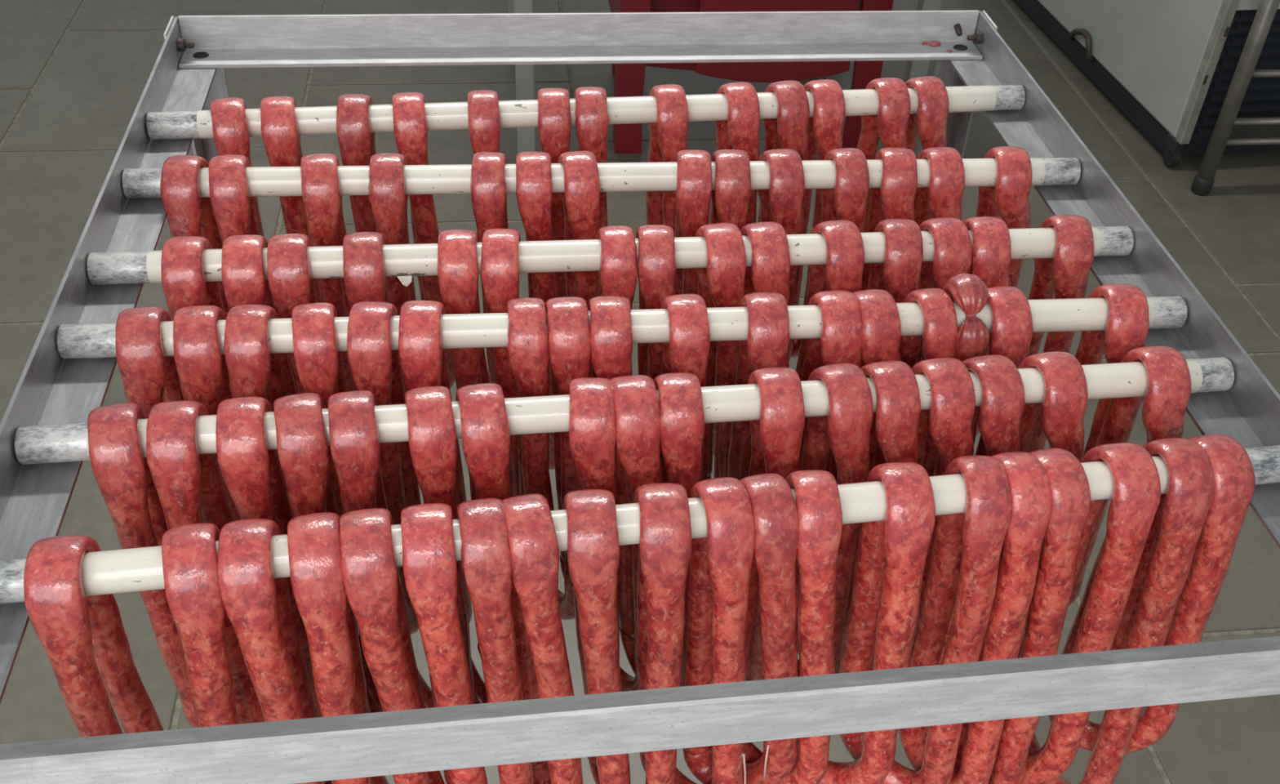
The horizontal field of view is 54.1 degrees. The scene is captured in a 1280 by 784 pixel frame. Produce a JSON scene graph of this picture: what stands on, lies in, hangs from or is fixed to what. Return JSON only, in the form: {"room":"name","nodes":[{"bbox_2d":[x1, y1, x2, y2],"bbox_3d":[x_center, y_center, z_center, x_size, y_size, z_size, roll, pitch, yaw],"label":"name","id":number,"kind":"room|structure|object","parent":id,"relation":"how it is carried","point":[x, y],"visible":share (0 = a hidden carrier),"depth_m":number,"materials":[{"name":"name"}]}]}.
{"room":"food processing area","nodes":[
{"label":"food processing area","id":0,"kind":"room"},
{"bbox_2d":[0,0,1279,783],"bbox_3d":[0.261,-0.482,3.245,7.000,0.050,7.600,-2,40,-6],"label":"floor","id":1,"kind":"structure","parent":0,"point":[74,74],"depth_m":3.23,"materials":[{"name":"tile"}]},
{"bbox_2d":[0,9,1279,783],"bbox_3d":[-0.022,0.266,1.475,1.021,1.030,1.065,-2,40,-6],"label":"drying rack","id":2,"kind":"object","parent":1,"relation":"on","point":[188,73],"visible":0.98,"depth_m":0.98,"materials":[{"name":"metal"}]},
{"bbox_2d":[146,84,1025,139],"bbox_3d":[-0.039,-0.318,1.420,0.991,0.030,0.031,-4,40,-8],"label":"rod","id":3,"kind":"object","parent":2,"relation":"attached to","point":[317,120],"visible":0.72,"depth_m":1.40,"materials":[{"name":"beige plastic"}]},
{"bbox_2d":[209,97,264,236],"bbox_3d":[-0.451,-0.172,1.462,0.039,0.364,0.085,-10,41,-15],"label":"sausage","id":4,"kind":"object","parent":3,"relation":"hanging from","point":[230,130],"visible":0.23,"depth_m":1.34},
{"bbox_2d":[260,96,320,302],"bbox_3d":[-0.421,-0.155,1.483,0.096,0.416,0.085,-4,40,-8],"label":"sausage","id":5,"kind":"object","parent":3,"relation":"hanging from","point":[279,130],"visible":0.3,"depth_m":1.35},
{"bbox_2d":[336,93,376,231],"bbox_3d":[-0.347,-0.158,1.494,0.103,0.419,0.085,-4,40,-8],"label":"sausage","id":6,"kind":"object","parent":3,"relation":"hanging from","point":[357,143],"visible":0.27,"depth_m":1.36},
{"bbox_2d":[391,92,455,388],"bbox_3d":[-0.274,-0.166,1.502,0.092,0.412,0.085,-4,40,-8],"label":"sausage","id":7,"kind":"object","parent":3,"relation":"hanging from","point":[409,115],"visible":0.41,"depth_m":1.38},
{"bbox_2d":[466,89,500,380],"bbox_3d":[-0.211,-0.170,1.510,0.116,0.410,0.085,-4,40,-8],"label":"sausage","id":8,"kind":"object","parent":3,"relation":"hanging from","point":[483,108],"visible":0.14,"depth_m":1.38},
{"bbox_2d":[537,87,571,297],"bbox_3d":[-0.132,-0.175,1.521,0.101,0.412,0.084,-4,40,-8],"label":"sausage","id":9,"kind":"object","parent":3,"relation":"hanging from","point":[554,122],"visible":0.3,"depth_m":1.39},
{"bbox_2d":[573,86,608,296],"bbox_3d":[-0.072,-0.186,1.524,0.065,0.393,0.090,-9,41,-14],"label":"sausage","id":10,"kind":"object","parent":3,"relation":"hanging from","point":[592,117],"visible":0.19,"depth_m":1.40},
{"bbox_2d":[645,84,688,237],"bbox_3d":[0.035,-0.189,1.542,0.057,0.402,0.085,-4,40,-8],"label":"sausage","id":11,"kind":"object","parent":3,"relation":"hanging from","point":[668,135],"visible":0.28,"depth_m":1.42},
{"bbox_2d":[709,81,759,223],"bbox_3d":[0.086,-0.182,1.574,0.148,0.450,0.072,19,42,19],"label":"sausage","id":12,"kind":"object","parent":3,"relation":"hanging from","point":[740,131],"visible":0.2,"depth_m":1.42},
{"bbox_2d":[757,80,809,361],"bbox_3d":[0.147,-0.187,1.565,0.110,0.426,0.085,-4,40,-8],"label":"sausage","id":13,"kind":"object","parent":3,"relation":"hanging from","point":[789,129],"visible":0.23,"depth_m":1.43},
{"bbox_2d":[791,79,845,356],"bbox_3d":[0.198,-0.203,1.561,0.059,0.393,0.093,-13,42,-18],"label":"sausage","id":14,"kind":"object","parent":3,"relation":"hanging from","point":[825,128],"visible":0.35,"depth_m":1.44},
{"bbox_2d":[856,77,910,223],"bbox_3d":[0.255,-0.198,1.577,0.112,0.417,0.083,-4,40,-8],"label":"sausage","id":15,"kind":"object","parent":3,"relation":"hanging from","point":[890,126],"visible":0.18,"depth_m":1.45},
{"bbox_2d":[905,75,949,218],"bbox_3d":[0.317,-0.201,1.586,0.096,0.418,0.083,-4,40,-8],"label":"sausage","id":16,"kind":"object","parent":3,"relation":"hanging from","point":[929,122],"visible":0.16,"depth_m":1.45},
{"bbox_2d":[121,157,1080,198],"bbox_3d":[-0.023,-0.224,1.307,0.991,0.030,0.030,-2,40,-5],"label":"rod","id":17,"kind":"object","parent":2,"relation":"attached to","point":[449,179],"visible":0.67,"depth_m":1.29,"materials":[{"name":"beige plastic"}]},
{"bbox_2d":[160,155,229,317],"bbox_3d":[-0.464,-0.078,1.376,0.041,0.400,0.086,-2,40,-5],"label":"sausage","id":18,"kind":"object","parent":17,"relation":"hanging from","point":[188,214],"visible":0.26,"depth_m":1.25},
{"bbox_2d":[208,154,258,244],"bbox_3d":[-0.437,-0.077,1.379,0.075,0.403,0.084,-2,40,-5],"label":"sausage","id":19,"kind":"object","parent":17,"relation":"hanging from","point":[233,209],"visible":0.16,"depth_m":1.25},
{"bbox_2d":[300,153,355,391],"bbox_3d":[-0.327,-0.086,1.385,0.048,0.389,0.084,-2,40,-5],"label":"sausage","id":20,"kind":"object","parent":17,"relation":"hanging from","point":[322,197],"visible":0.4,"depth_m":1.26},
{"bbox_2d":[368,152,416,395],"bbox_3d":[-0.287,-0.083,1.392,0.086,0.399,0.086,-2,40,-5],"label":"sausage","id":21,"kind":"object","parent":17,"relation":"hanging from","point":[388,198],"visible":0.27,"depth_m":1.27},
{"bbox_2d":[470,151,508,383],"bbox_3d":[-0.159,-0.086,1.406,0.044,0.404,0.086,4,40,1],"label":"sausage","id":22,"kind":"object","parent":17,"relation":"hanging from","point":[487,184],"visible":0.21,"depth_m":1.27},
{"bbox_2d":[515,151,556,470],"bbox_3d":[-0.120,-0.080,1.415,0.064,0.422,0.092,-9,41,-14],"label":"sausage","id":23,"kind":"object","parent":17,"relation":"hanging from","point":[534,185],"visible":0.38,"depth_m":1.28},
{"bbox_2d":[557,150,599,377],"bbox_3d":[-0.083,-0.079,1.421,0.074,0.427,0.085,-2,40,-5],"label":"sausage","id":24,"kind":"object","parent":17,"relation":"hanging from","point":[580,199],"visible":0.34,"depth_m":1.29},
{"bbox_2d":[674,149,712,294],"bbox_3d":[0.053,-0.112,1.409,0.047,0.350,0.085,-2,40,-5],"label":"sausage","id":25,"kind":"object","parent":17,"relation":"hanging from","point":[693,193],"visible":0.31,"depth_m":1.30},
{"bbox_2d":[711,149,751,455],"bbox_3d":[0.083,-0.091,1.430,0.076,0.407,0.085,-2,40,-5],"label":"sausage","id":26,"kind":"object","parent":17,"relation":"hanging from","point":[731,195],"visible":0.21,"depth_m":1.30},
{"bbox_2d":[713,148,804,431],"bbox_3d":[0.128,-0.091,1.435,0.087,0.409,0.086,-2,40,-5],"label":"sausage","id":27,"kind":"object","parent":17,"relation":"hanging from","point":[782,203],"visible":0.22,"depth_m":1.30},
{"bbox_2d":[820,147,869,232],"bbox_3d":[0.194,-0.094,1.441,0.107,0.409,0.086,-2,40,-5],"label":"sausage","id":28,"kind":"object","parent":17,"relation":"hanging from","point":[847,201],"visible":0.2,"depth_m":1.31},
{"bbox_2d":[862,146,917,289],"bbox_3d":[0.255,-0.100,1.443,0.084,0.396,0.085,-2,40,-5],"label":"sausage","id":29,"kind":"object","parent":17,"relation":"hanging from","point":[895,198],"visible":0.25,"depth_m":1.31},
{"bbox_2d":[914,146,964,361],"bbox_3d":[0.303,-0.088,1.459,0.068,0.432,0.096,-11,42,-16],"label":"sausage","id":30,"kind":"object","parent":17,"relation":"hanging from","point":[942,197],"visible":0.25,"depth_m":1.32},
{"bbox_2d":[975,146,1032,435],"bbox_3d":[0.364,-0.090,1.464,0.124,0.431,0.086,-2,40,-5],"label":"sausage","id":31,"kind":"object","parent":17,"relation":"hanging from","point":[1008,199],"visible":0.23,"depth_m":1.33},
{"bbox_2d":[86,226,1133,286],"bbox_3d":[-0.008,-0.130,1.198,0.991,0.034,0.030,-2,40,-6],"label":"rod","id":32,"kind":"object","parent":2,"relation":"attached to","point":[402,261],"visible":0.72,"depth_m":1.18,"materials":[{"name":"beige plastic"}]},
{"bbox_2d":[160,235,226,320],"bbox_3d":[-0.416,0.017,1.263,0.049,0.399,0.084,-2,40,-6],"label":"sausage","id":33,"kind":"object","parent":32,"relation":"hanging from","point":[184,283],"visible":0.3,"depth_m":1.13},
{"bbox_2d":[221,234,296,395],"bbox_3d":[-0.376,0.018,1.269,0.082,0.405,0.086,-2,40,-6],"label":"sausage","id":34,"kind":"object","parent":32,"relation":"hanging from","point":[244,282],"visible":0.18,"depth_m":1.14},
{"bbox_2d":[266,233,316,393],"bbox_3d":[-0.336,0.015,1.273,0.053,0.403,0.088,-7,41,-12],"label":"sausage","id":35,"kind":"object","parent":32,"relation":"hanging from","point":[291,284],"visible":0.21,"depth_m":1.14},
{"bbox_2d":[342,231,389,309],"bbox_3d":[-0.289,0.028,1.289,0.107,0.440,0.086,-2,40,-6],"label":"sausage","id":36,"kind":"object","parent":32,"relation":"hanging from","point":[365,279],"visible":0.14,"depth_m":1.15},
{"bbox_2d":[395,272,408,275],"bbox_3d":[-0.220,-0.110,1.169,0.015,0.008,0.005,-2,40,-6],"label":"dirt stain","id":37,"kind":"object","parent":32,"relation":"on","point":[399,273],"depth_m":1.17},
{"bbox_2d":[408,272,425,275],"bbox_3d":[-0.208,-0.110,1.170,0.016,0.006,0.004,-2,40,-6],"label":"dirt stain","id":38,"kind":"object","parent":32,"relation":"on","point":[415,273],"depth_m":1.17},
{"bbox_2d":[436,229,489,475],"bbox_3d":[-0.172,-0.010,1.274,0.048,0.354,0.086,-2,40,-6],"label":"sausage","id":39,"kind":"object","parent":32,"relation":"hanging from","point":[457,270],"visible":0.34,"depth_m":1.16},
{"bbox_2d":[480,228,520,497],"bbox_3d":[-0.146,0.012,1.296,0.060,0.413,0.088,-2,40,-6],"label":"sausage","id":40,"kind":"object","parent":32,"relation":"hanging from","point":[500,259],"visible":0.34,"depth_m":1.17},
{"bbox_2d":[596,225,637,309],"bbox_3d":[-0.029,-0.007,1.296,0.039,0.374,0.084,-6,40,-10],"label":"sausage","id":41,"kind":"object","parent":32,"relation":"hanging from","point":[618,274],"visible":0.2,"depth_m":1.17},
{"bbox_2d":[635,224,675,380],"bbox_3d":[-0.001,0.001,1.308,0.076,0.400,0.085,-2,40,-6],"label":"sausage","id":42,"kind":"object","parent":32,"relation":"hanging from","point":[656,261],"visible":0.29,"depth_m":1.18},
{"bbox_2d":[695,222,746,478],"bbox_3d":[0.058,0.002,1.316,0.101,0.408,0.084,-2,40,-6],"label":"sausage","id":43,"kind":"object","parent":32,"relation":"hanging from","point":[721,283],"visible":0.44,"depth_m":1.20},
{"bbox_2d":[702,221,791,479],"bbox_3d":[0.102,0.000,1.321,0.077,0.407,0.084,-2,40,-6],"label":"sausage","id":44,"kind":"object","parent":32,"relation":"hanging from","point":[769,271],"visible":0.2,"depth_m":1.19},
{"bbox_2d":[795,219,864,380],"bbox_3d":[0.163,0.009,1.337,0.120,0.435,0.084,-2,40,-6],"label":"sausage","id":45,"kind":"object","parent":32,"relation":"hanging from","point":[842,269],"visible":0.18,"depth_m":1.20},
{"bbox_2d":[866,218,923,302],"bbox_3d":[0.224,0.004,1.341,0.107,0.430,0.085,-2,40,-6],"label":"sausage","id":46,"kind":"object","parent":32,"relation":"hanging from","point":[899,273],"visible":0.15,"depth_m":1.20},
{"bbox_2d":[919,217,972,288],"bbox_3d":[0.288,-0.008,1.344,0.060,0.409,0.112,-27,48,-31],"label":"sausage","id":47,"kind":"object","parent":32,"relation":"hanging from","point":[953,247],"visible":0.1,"depth_m":1.21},
{"bbox_2d":[963,216,1011,355],"bbox_3d":[0.322,-0.008,1.345,0.086,0.408,0.085,-2,40,-6],"label":"sausage","id":48,"kind":"object","parent":32,"relation":"hanging from","point":[992,246],"visible":0.14,"depth_m":1.21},
{"bbox_2d":[1027,214,1093,452],"bbox_3d":[0.392,-0.003,1.358,0.114,0.428,0.084,-2,40,-6],"label":"sausage","id":49,"kind":"object","parent":32,"relation":"hanging from","point":[1064,275],"visible":0.24,"depth_m":1.23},
{"bbox_2d":[56,296,1187,358],"bbox_3d":[0.005,-0.058,1.108,0.991,0.030,0.030,-2,40,-6],"label":"rod","id":50,"kind":"object","parent":2,"relation":"attached to","point":[78,340],"visible":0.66,"depth_m":1.10,"materials":[{"name":"beige plastic"}]},
{"bbox_2d":[115,306,184,418],"bbox_3d":[-0.423,0.071,1.162,0.046,0.354,0.084,-2,40,-6],"label":"sausage","id":51,"kind":"object","parent":50,"relation":"hanging from","point":[149,377],"visible":0.24,"depth_m":1.05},
{"bbox_2d":[173,305,240,520],"bbox_3d":[-0.395,0.092,1.184,0.079,0.413,0.084,-2,40,-6],"label":"sausage","id":52,"kind":"object","parent":50,"relation":"hanging from","point":[202,368],"visible":0.2,"depth_m":1.05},
{"bbox_2d":[223,304,288,499],"bbox_3d":[-0.357,0.086,1.183,0.074,0.400,0.084,-2,40,-6],"label":"sausage","id":53,"kind":"object","parent":50,"relation":"hanging from","point":[253,371],"visible":0.19,"depth_m":1.05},
{"bbox_2d":[291,302,346,516],"bbox_3d":[-0.307,0.090,1.193,0.084,0.414,0.085,-2,40,-6],"label":"sausage","id":54,"kind":"object","parent":50,"relation":"hanging from","point":[317,359],"visible":0.21,"depth_m":1.06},
{"bbox_2d":[346,301,421,634],"bbox_3d":[-0.251,0.085,1.195,0.081,0.404,0.085,-2,40,-6],"label":"sausage","id":55,"kind":"object","parent":50,"relation":"hanging from","point":[375,367],"visible":0.44,"depth_m":1.08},
{"bbox_2d":[398,300,472,622],"bbox_3d":[-0.202,0.086,1.203,0.073,0.414,0.084,-2,40,-6],"label":"sausage","id":56,"kind":"object","parent":50,"relation":"hanging from","point":[422,355],"visible":0.24,"depth_m":1.07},
{"bbox_2d":[506,297,554,510],"bbox_3d":[-0.105,0.063,1.195,0.040,0.359,0.085,-6,40,-11],"label":"sausage","id":57,"kind":"object","parent":50,"relation":"hanging from","point":[527,327],"visible":0.6,"depth_m":1.08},
{"bbox_2d":[545,296,591,620],"bbox_3d":[-0.083,0.080,1.212,0.071,0.406,0.085,-2,40,-6],"label":"sausage","id":58,"kind":"object","parent":50,"relation":"hanging from","point":[568,318],"visible":0.37,"depth_m":1.09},
{"bbox_2d":[560,295,632,577],"bbox_3d":[-0.042,0.075,1.213,0.069,0.396,0.084,-2,40,-6],"label":"sausage","id":59,"kind":"object","parent":50,"relation":"hanging from","point":[611,322],"visible":0.2,"depth_m":1.08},
{"bbox_2d":[659,293,710,480],"bbox_3d":[0.010,0.074,1.219,0.106,0.399,0.086,-2,40,-6],"label":"sausage","id":60,"kind":"object","parent":50,"relation":"hanging from","point":[686,349],"visible":0.23,"depth_m":1.09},
{"bbox_2d":[727,292,789,479],"bbox_3d":[0.077,0.087,1.238,0.116,0.439,0.085,-2,40,-6],"label":"sausage","id":61,"kind":"object","parent":50,"relation":"hanging from","point":[766,345],"visible":0.3,"depth_m":1.10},
{"bbox_2d":[798,289,862,481],"bbox_3d":[0.156,0.065,1.243,0.129,0.404,0.069,27,45,26],"label":"sausage","id":62,"kind":"object","parent":50,"relation":"hanging from","point":[840,341],"visible":0.18,"depth_m":1.10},
{"bbox_2d":[852,288,902,465],"bbox_3d":[0.198,0.067,1.236,0.066,0.396,0.101,-14,43,-20],"label":"sausage","id":63,"kind":"object","parent":50,"relation":"hanging from","point":[880,315],"visible":0.15,"depth_m":1.10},
{"bbox_2d":[899,288,957,475],"bbox_3d":[0.252,0.075,1.258,0.122,0.432,0.062,31,47,30],"label":"sausage","id":64,"kind":"object","parent":50,"relation":"hanging from","point":[938,339],"visible":0.1,"depth_m":1.11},
{"bbox_2d":[942,272,989,443],"bbox_3d":[0.281,0.069,1.248,0.057,0.434,0.096,-13,42,-18],"label":"sausage","id":65,"kind":"object","parent":50,"relation":"hanging from","point":[969,291],"visible":0.15,"depth_m":1.11,"materials":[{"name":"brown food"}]},
{"bbox_2d":[974,285,1033,455],"bbox_3d":[0.312,0.072,1.255,0.065,0.419,0.094,-10,41,-15],"label":"sausage","id":66,"kind":"object","parent":50,"relation":"hanging from","point":[1011,335],"visible":0.1,"depth_m":1.12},
{"bbox_2d":[1048,284,1149,455],"bbox_3d":[0.435,0.058,1.259,0.048,0.391,0.084,-2,40,-6],"label":"sausage","id":67,"kind":"object","parent":50,"relation":"hanging from","point":[1127,324],"visible":0.23,"depth_m":1.13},
{"bbox_2d":[14,356,1234,464],"bbox_3d":[0.017,0.013,1.024,0.991,0.030,0.031,-3,40,-7],"label":"rod","id":68,"kind":"object","parent":2,"relation":"attached to","point":[60,442],"visible":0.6,"depth_m":1.01,"materials":[{"name":"beige plastic"}]},
{"bbox_2d":[87,402,198,727],"bbox_3d":[-0.408,0.154,1.065,0.038,0.357,0.085,-8,41,-13],"label":"sausage","id":69,"kind":"object","parent":68,"relation":"hanging from","point":[123,477],"visible":0.53,"depth_m":0.96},
{"bbox_2d":[146,400,234,532],"bbox_3d":[-0.382,0.172,1.086,0.079,0.410,0.086,-3,40,-7],"label":"sausage","id":70,"kind":"object","parent":68,"relation":"hanging from","point":[189,486],"visible":0.35,"depth_m":0.96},
{"bbox_2d":[215,396,320,717],"bbox_3d":[-0.325,0.173,1.097,0.088,0.420,0.084,-3,40,-7],"label":"sausage","id":71,"kind":"object","parent":68,"relation":"hanging from","point":[251,473],"visible":0.37,"depth_m":0.97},
{"bbox_2d":[273,392,371,712],"bbox_3d":[-0.285,0.166,1.097,0.071,0.407,0.084,-3,40,-7],"label":"sausage","id":72,"kind":"object","parent":68,"relation":"hanging from","point":[302,445],"visible":0.33,"depth_m":0.97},
{"bbox_2d":[328,390,400,712],"bbox_3d":[-0.246,0.169,1.107,0.075,0.421,0.085,-3,40,-7],"label":"sausage","id":73,"kind":"object","parent":68,"relation":"hanging from","point":[354,442],"visible":0.31,"depth_m":0.97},
{"bbox_2d":[404,386,475,707],"bbox_3d":[-0.196,0.166,1.114,0.085,0.423,0.084,-3,40,-7],"label":"sausage","id":74,"kind":"object","parent":68,"relation":"hanging from","point":[432,432],"visible":0.43,"depth_m":0.98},
{"bbox_2d":[455,382,511,703],"bbox_3d":[-0.147,0.163,1.120,0.078,0.422,0.085,-3,40,-7],"label":"sausage","id":75,"kind":"object","parent":68,"relation":"hanging from","point":[485,424],"visible":0.24,"depth_m":0.98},
{"bbox_2d":[477,377,619,658],"bbox_3d":[-0.083,0.167,1.134,0.136,0.440,0.085,-3,40,-7],"label":"sausage","id":76,"kind":"object","parent":68,"relation":"hanging from","point":[592,430],"visible":0.28,"depth_m":0.99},
{"bbox_2d":[610,374,662,691],"bbox_3d":[-0.011,0.148,1.131,0.060,0.402,0.090,-10,41,-15],"label":"sausage","id":77,"kind":"object","parent":68,"relation":"hanging from","point":[637,406],"visible":0.44,"depth_m":1.01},
{"bbox_2d":[619,372,704,686],"bbox_3d":[0.024,0.147,1.137,0.052,0.406,0.095,-16,43,-21],"label":"sausage","id":78,"kind":"object","parent":68,"relation":"hanging from","point":[680,393],"visible":0.29,"depth_m":1.01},
{"bbox_2d":[746,367,805,680],"bbox_3d":[0.071,0.148,1.151,0.120,0.420,0.085,0,40,-4],"label":"sausage","id":79,"kind":"object","parent":68,"relation":"hanging from","point":[776,437],"visible":0.28,"depth_m":1.02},
{"bbox_2d":[797,362,873,676],"bbox_3d":[0.153,0.136,1.151,0.093,0.397,0.085,-3,40,-7],"label":"sausage","id":80,"kind":"object","parent":68,"relation":"hanging from","point":[845,432],"visible":0.31,"depth_m":1.04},
{"bbox_2d":[797,360,920,670],"bbox_3d":[0.199,0.142,1.165,0.080,0.420,0.084,-3,40,-7],"label":"sausage","id":81,"kind":"object","parent":68,"relation":"hanging from","point":[896,417],"visible":0.26,"depth_m":1.03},
{"bbox_2d":[911,357,975,639],"bbox_3d":[0.243,0.132,1.164,0.085,0.400,0.085,-3,40,-7],"label":"sausage","id":82,"kind":"object","parent":68,"relation":"hanging from","point":[948,420],"visible":0.17,"depth_m":1.03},
{"bbox_2d":[932,354,1025,475],"bbox_3d":[0.285,0.128,1.167,0.054,0.394,0.097,-16,43,-21],"label":"sausage","id":83,"kind":"object","parent":68,"relation":"hanging from","point":[1001,410],"visible":0.2,"depth_m":1.04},
{"bbox_2d":[1017,351,1088,624],"bbox_3d":[0.326,0.139,1.184,0.106,0.430,0.085,-3,40,-7],"label":"sausage","id":84,"kind":"object","parent":68,"relation":"hanging from","point":[1064,404],"visible":0.15,"depth_m":1.05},
{"bbox_2d":[1068,346,1191,605],"bbox_3d":[0.446,0.111,1.182,0.056,0.376,0.085,-3,40,-7],"label":"sausage","id":85,"kind":"object","parent":68,"relation":"hanging from","point":[1166,400],"visible":0.3,"depth_m":1.06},
{"bbox_2d":[0,444,1279,604],"bbox_3d":[0.030,0.094,0.926,0.991,0.030,0.030,-4,40,-9],"label":"rod","id":86,"kind":"object","parent":2,"relation":"attached to","point":[134,569],"visible":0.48,"depth_m":0.91,"materials":[{"name":"beige plastic"}]},
{"bbox_2d":[23,534,164,737],"bbox_3d":[-0.402,0.255,0.968,0.040,0.389,0.086,-4,40,-9],"label":"sausage","id":87,"kind":"object","parent":86,"relation":"hanging from","point":[84,640],"visible":0.73,"depth_m":0.87,"materials":[{"name":"food"}]},
{"bbox_2d":[161,522,264,727],"bbox_3d":[-0.319,0.253,0.984,0.045,0.399,0.088,-4,40,-9],"label":"sausage","id":88,"kind":"object","parent":86,"relation":"hanging from","point":[223,692],"visible":0.59,"depth_m":0.87,"materials":[{"name":"food"}]},
{"bbox_2d":[217,518,328,783],"bbox_3d":[-0.289,0.261,0.996,0.064,0.425,0.096,-12,42,-17],"label":"sausage","id":89,"kind":"object","parent":86,"relation":"hanging from","point":[257,604],"visible":0.68,"depth_m":0.88,"materials":[{"name":"food"}]},
{"bbox_2d":[287,511,370,783],"bbox_3d":[-0.253,0.255,1.000,0.076,0.418,0.088,-4,40,-9],"label":"sausage","id":90,"kind":"object","parent":86,"relation":"hanging from","point":[327,615],"visible":0.71,"depth_m":0.88,"materials":[{"name":"food"}]},
{"bbox_2d":[338,507,430,783],"bbox_3d":[-0.208,0.254,1.008,0.082,0.423,0.087,-4,40,-9],"label":"sausage","id":91,"kind":"object","parent":86,"relation":"hanging from","point":[373,589],"visible":0.79,"depth_m":0.88,"materials":[{"name":"food"}]},
{"bbox_2d":[400,502,488,783],"bbox_3d":[-0.162,0.253,1.018,0.064,0.431,0.096,-13,42,-18],"label":"sausage","id":92,"kind":"object","parent":86,"relation":"hanging from","point":[429,567],"visible":0.63,"depth_m":0.89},
{"bbox_2d":[456,497,533,783],"bbox_3d":[-0.126,0.251,1.024,0.076,0.434,0.086,-4,40,-9],"label":"sausage","id":93,"kind":"object","parent":86,"relation":"hanging from","point":[485,551],"visible":0.73,"depth_m":0.90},
{"bbox_2d":[502,493,583,783],"bbox_3d":[-0.081,0.241,1.025,0.058,0.415,0.095,-14,42,-19],"label":"sausage","id":94,"kind":"object","parent":86,"relation":"hanging from","point":[544,672],"visible":0.57,"depth_m":0.91,"materials":[{"name":"food"}]},
{"bbox_2d":[532,488,631,783],"bbox_3d":[-0.051,0.247,1.036,0.099,0.436,0.087,-4,40,-9],"label":"sausage","id":95,"kind":"object","parent":86,"relation":"hanging from","point":[593,535],"visible":0.66,"depth_m":0.91,"materials":[{"name":"food"}]},
{"bbox_2d":[588,482,692,783],"bbox_3d":[0.000,0.237,1.040,0.076,0.422,0.088,-4,40,-9],"label":"sausage","id":96,"kind":"object","parent":86,"relation":"hanging from","point":[665,540],"visible":0.71,"depth_m":0.92,"materials":[{"name":"food"}]},
{"bbox_2d":[639,476,755,783],"bbox_3d":[0.051,0.229,1.042,0.068,0.409,0.098,-13,42,-19],"label":"sausage","id":97,"kind":"object","parent":86,"relation":"hanging from","point":[720,566],"visible":0.73,"depth_m":0.96,"materials":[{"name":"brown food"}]},
{"bbox_2d":[682,473,799,783],"bbox_3d":[0.090,0.223,1.044,0.058,0.398,0.108,-29,49,-32],"label":"sausage","id":98,"kind":"object","parent":86,"relation":"hanging from","point":[776,522],"visible":0.61,"depth_m":0.95,"materials":[{"name":"brown food"}]},
{"bbox_2d":[742,470,842,783],"bbox_3d":[0.120,0.214,1.046,0.073,0.386,0.104,-17,43,-22],"label":"sausage","id":99,"kind":"object","parent":86,"relation":"hanging from","point":[818,500],"visible":0.47,"depth_m":0.95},
{"bbox_2d":[795,462,935,783],"bbox_3d":[0.174,0.215,1.058,0.109,0.398,0.090,-4,40,-9],"label":"sausage","id":100,"kind":"object","parent":86,"relation":"hanging from","point":[891,553],"visible":0.69,"depth_m":0.99,"materials":[{"name":"food"}]},
{"bbox_2d":[839,455,1012,783],"bbox_3d":[0.239,0.216,1.073,0.101,0.413,0.089,-4,40,-9],"label":"sausage","id":101,"kind":"object","parent":86,"relation":"hanging from","point":[962,570],"visible":0.7,"depth_m":1.01,"materials":[{"name":"food"}]},
{"bbox_2d":[897,451,1051,783],"bbox_3d":[0.292,0.215,1.085,0.061,0.423,0.094,-11,42,-16],"label":"sausage","id":102,"kind":"object","parent":86,"relation":"hanging from","point":[1028,482],"visible":0.42,"depth_m":0.99,"materials":[{"name":"food"}]},
{"bbox_2d":[923,448,1090,783],"bbox_3d":[0.316,0.220,1.094,0.062,0.441,0.113,-26,48,-30],"label":"sausage","id":103,"kind":"object","parent":86,"relation":"hanging from","point":[1070,491],"visible":0.43,"depth_m":0.99,"materials":[{"name":"food"}]},
{"bbox_2d":[957,442,1160,783],"bbox_3d":[0.355,0.212,1.095,0.100,0.426,0.088,-4,40,-9],"label":"sausage","id":104,"kind":"object","parent":86,"relation":"hanging from","point":[1135,499],"visible":0.56,"depth_m":1.00,"materials":[{"name":"food"}]},
{"bbox_2d":[1028,437,1214,783],"bbox_3d":[0.413,0.221,1.121,0.119,0.469,0.069,34,49,32],"label":"sausage","id":105,"kind":"object","parent":86,"relation":"hanging from","point":[1190,491],"visible":0.5,"depth_m":1.01,"materials":[{"name":"food"}]},
{"bbox_2d":[1048,433,1255,753],"bbox_3d":[0.450,0.195,1.101,0.063,0.401,0.100,-17,44,-22],"label":"sausage","id":106,"kind":"object","parent":86,"relation":"hanging from","point":[1234,477],"visible":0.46,"depth_m":1.02,"materials":[{"name":"food"}]},
{"bbox_2d":[928,40,940,46],"bbox_3d":[0.380,-0.449,1.616,0.016,0.005,0.011,-2,40,-6],"label":"scrap","id":107,"kind":"object","parent":2,"relation":"on","point":[934,43],"visible":1,"depth_m":1.61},
{"bbox_2d":[508,0,942,153],"bbox_3d":[0.170,-1.110,3.350,1.220,0.775,0.920,-2,40,-6],"label":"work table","id":108,"kind":"object","parent":1,"relation":"on","point":[524,73],"visible":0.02,"depth_m":3.06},
{"bbox_2d":[608,0,893,153],"bbox_3d":[0.267,-1.079,3.393,0.700,0.680,0.505,-2,40,-6],"label":"plastic chair","id":109,"kind":"object","parent":1,"relation":"on","point":[629,77],"visible":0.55,"depth_m":3.27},
{"bbox_2d":[1015,0,1279,166],"bbox_3d":[1.723,-1.482,3.755,0.823,0.948,1.551,-4,40,-8],"label":"chest freezer","id":110,"kind":"object","parent":1,"relation":"on","point":[1170,66],"visible":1,"depth_m":3.41,"materials":[{"name":"white metal"}]},
{"bbox_2d":[1191,0,1279,195],"bbox_3d":[1.910,-0.799,3.104,0.860,0.745,0.205,-2,40,-6],"label":"stand","id":111,"kind":"object","parent":1,"relation":"on","point":[1228,130],"visible":1,"depth_m":3.20,"materials":[{"name":"grey metal"}]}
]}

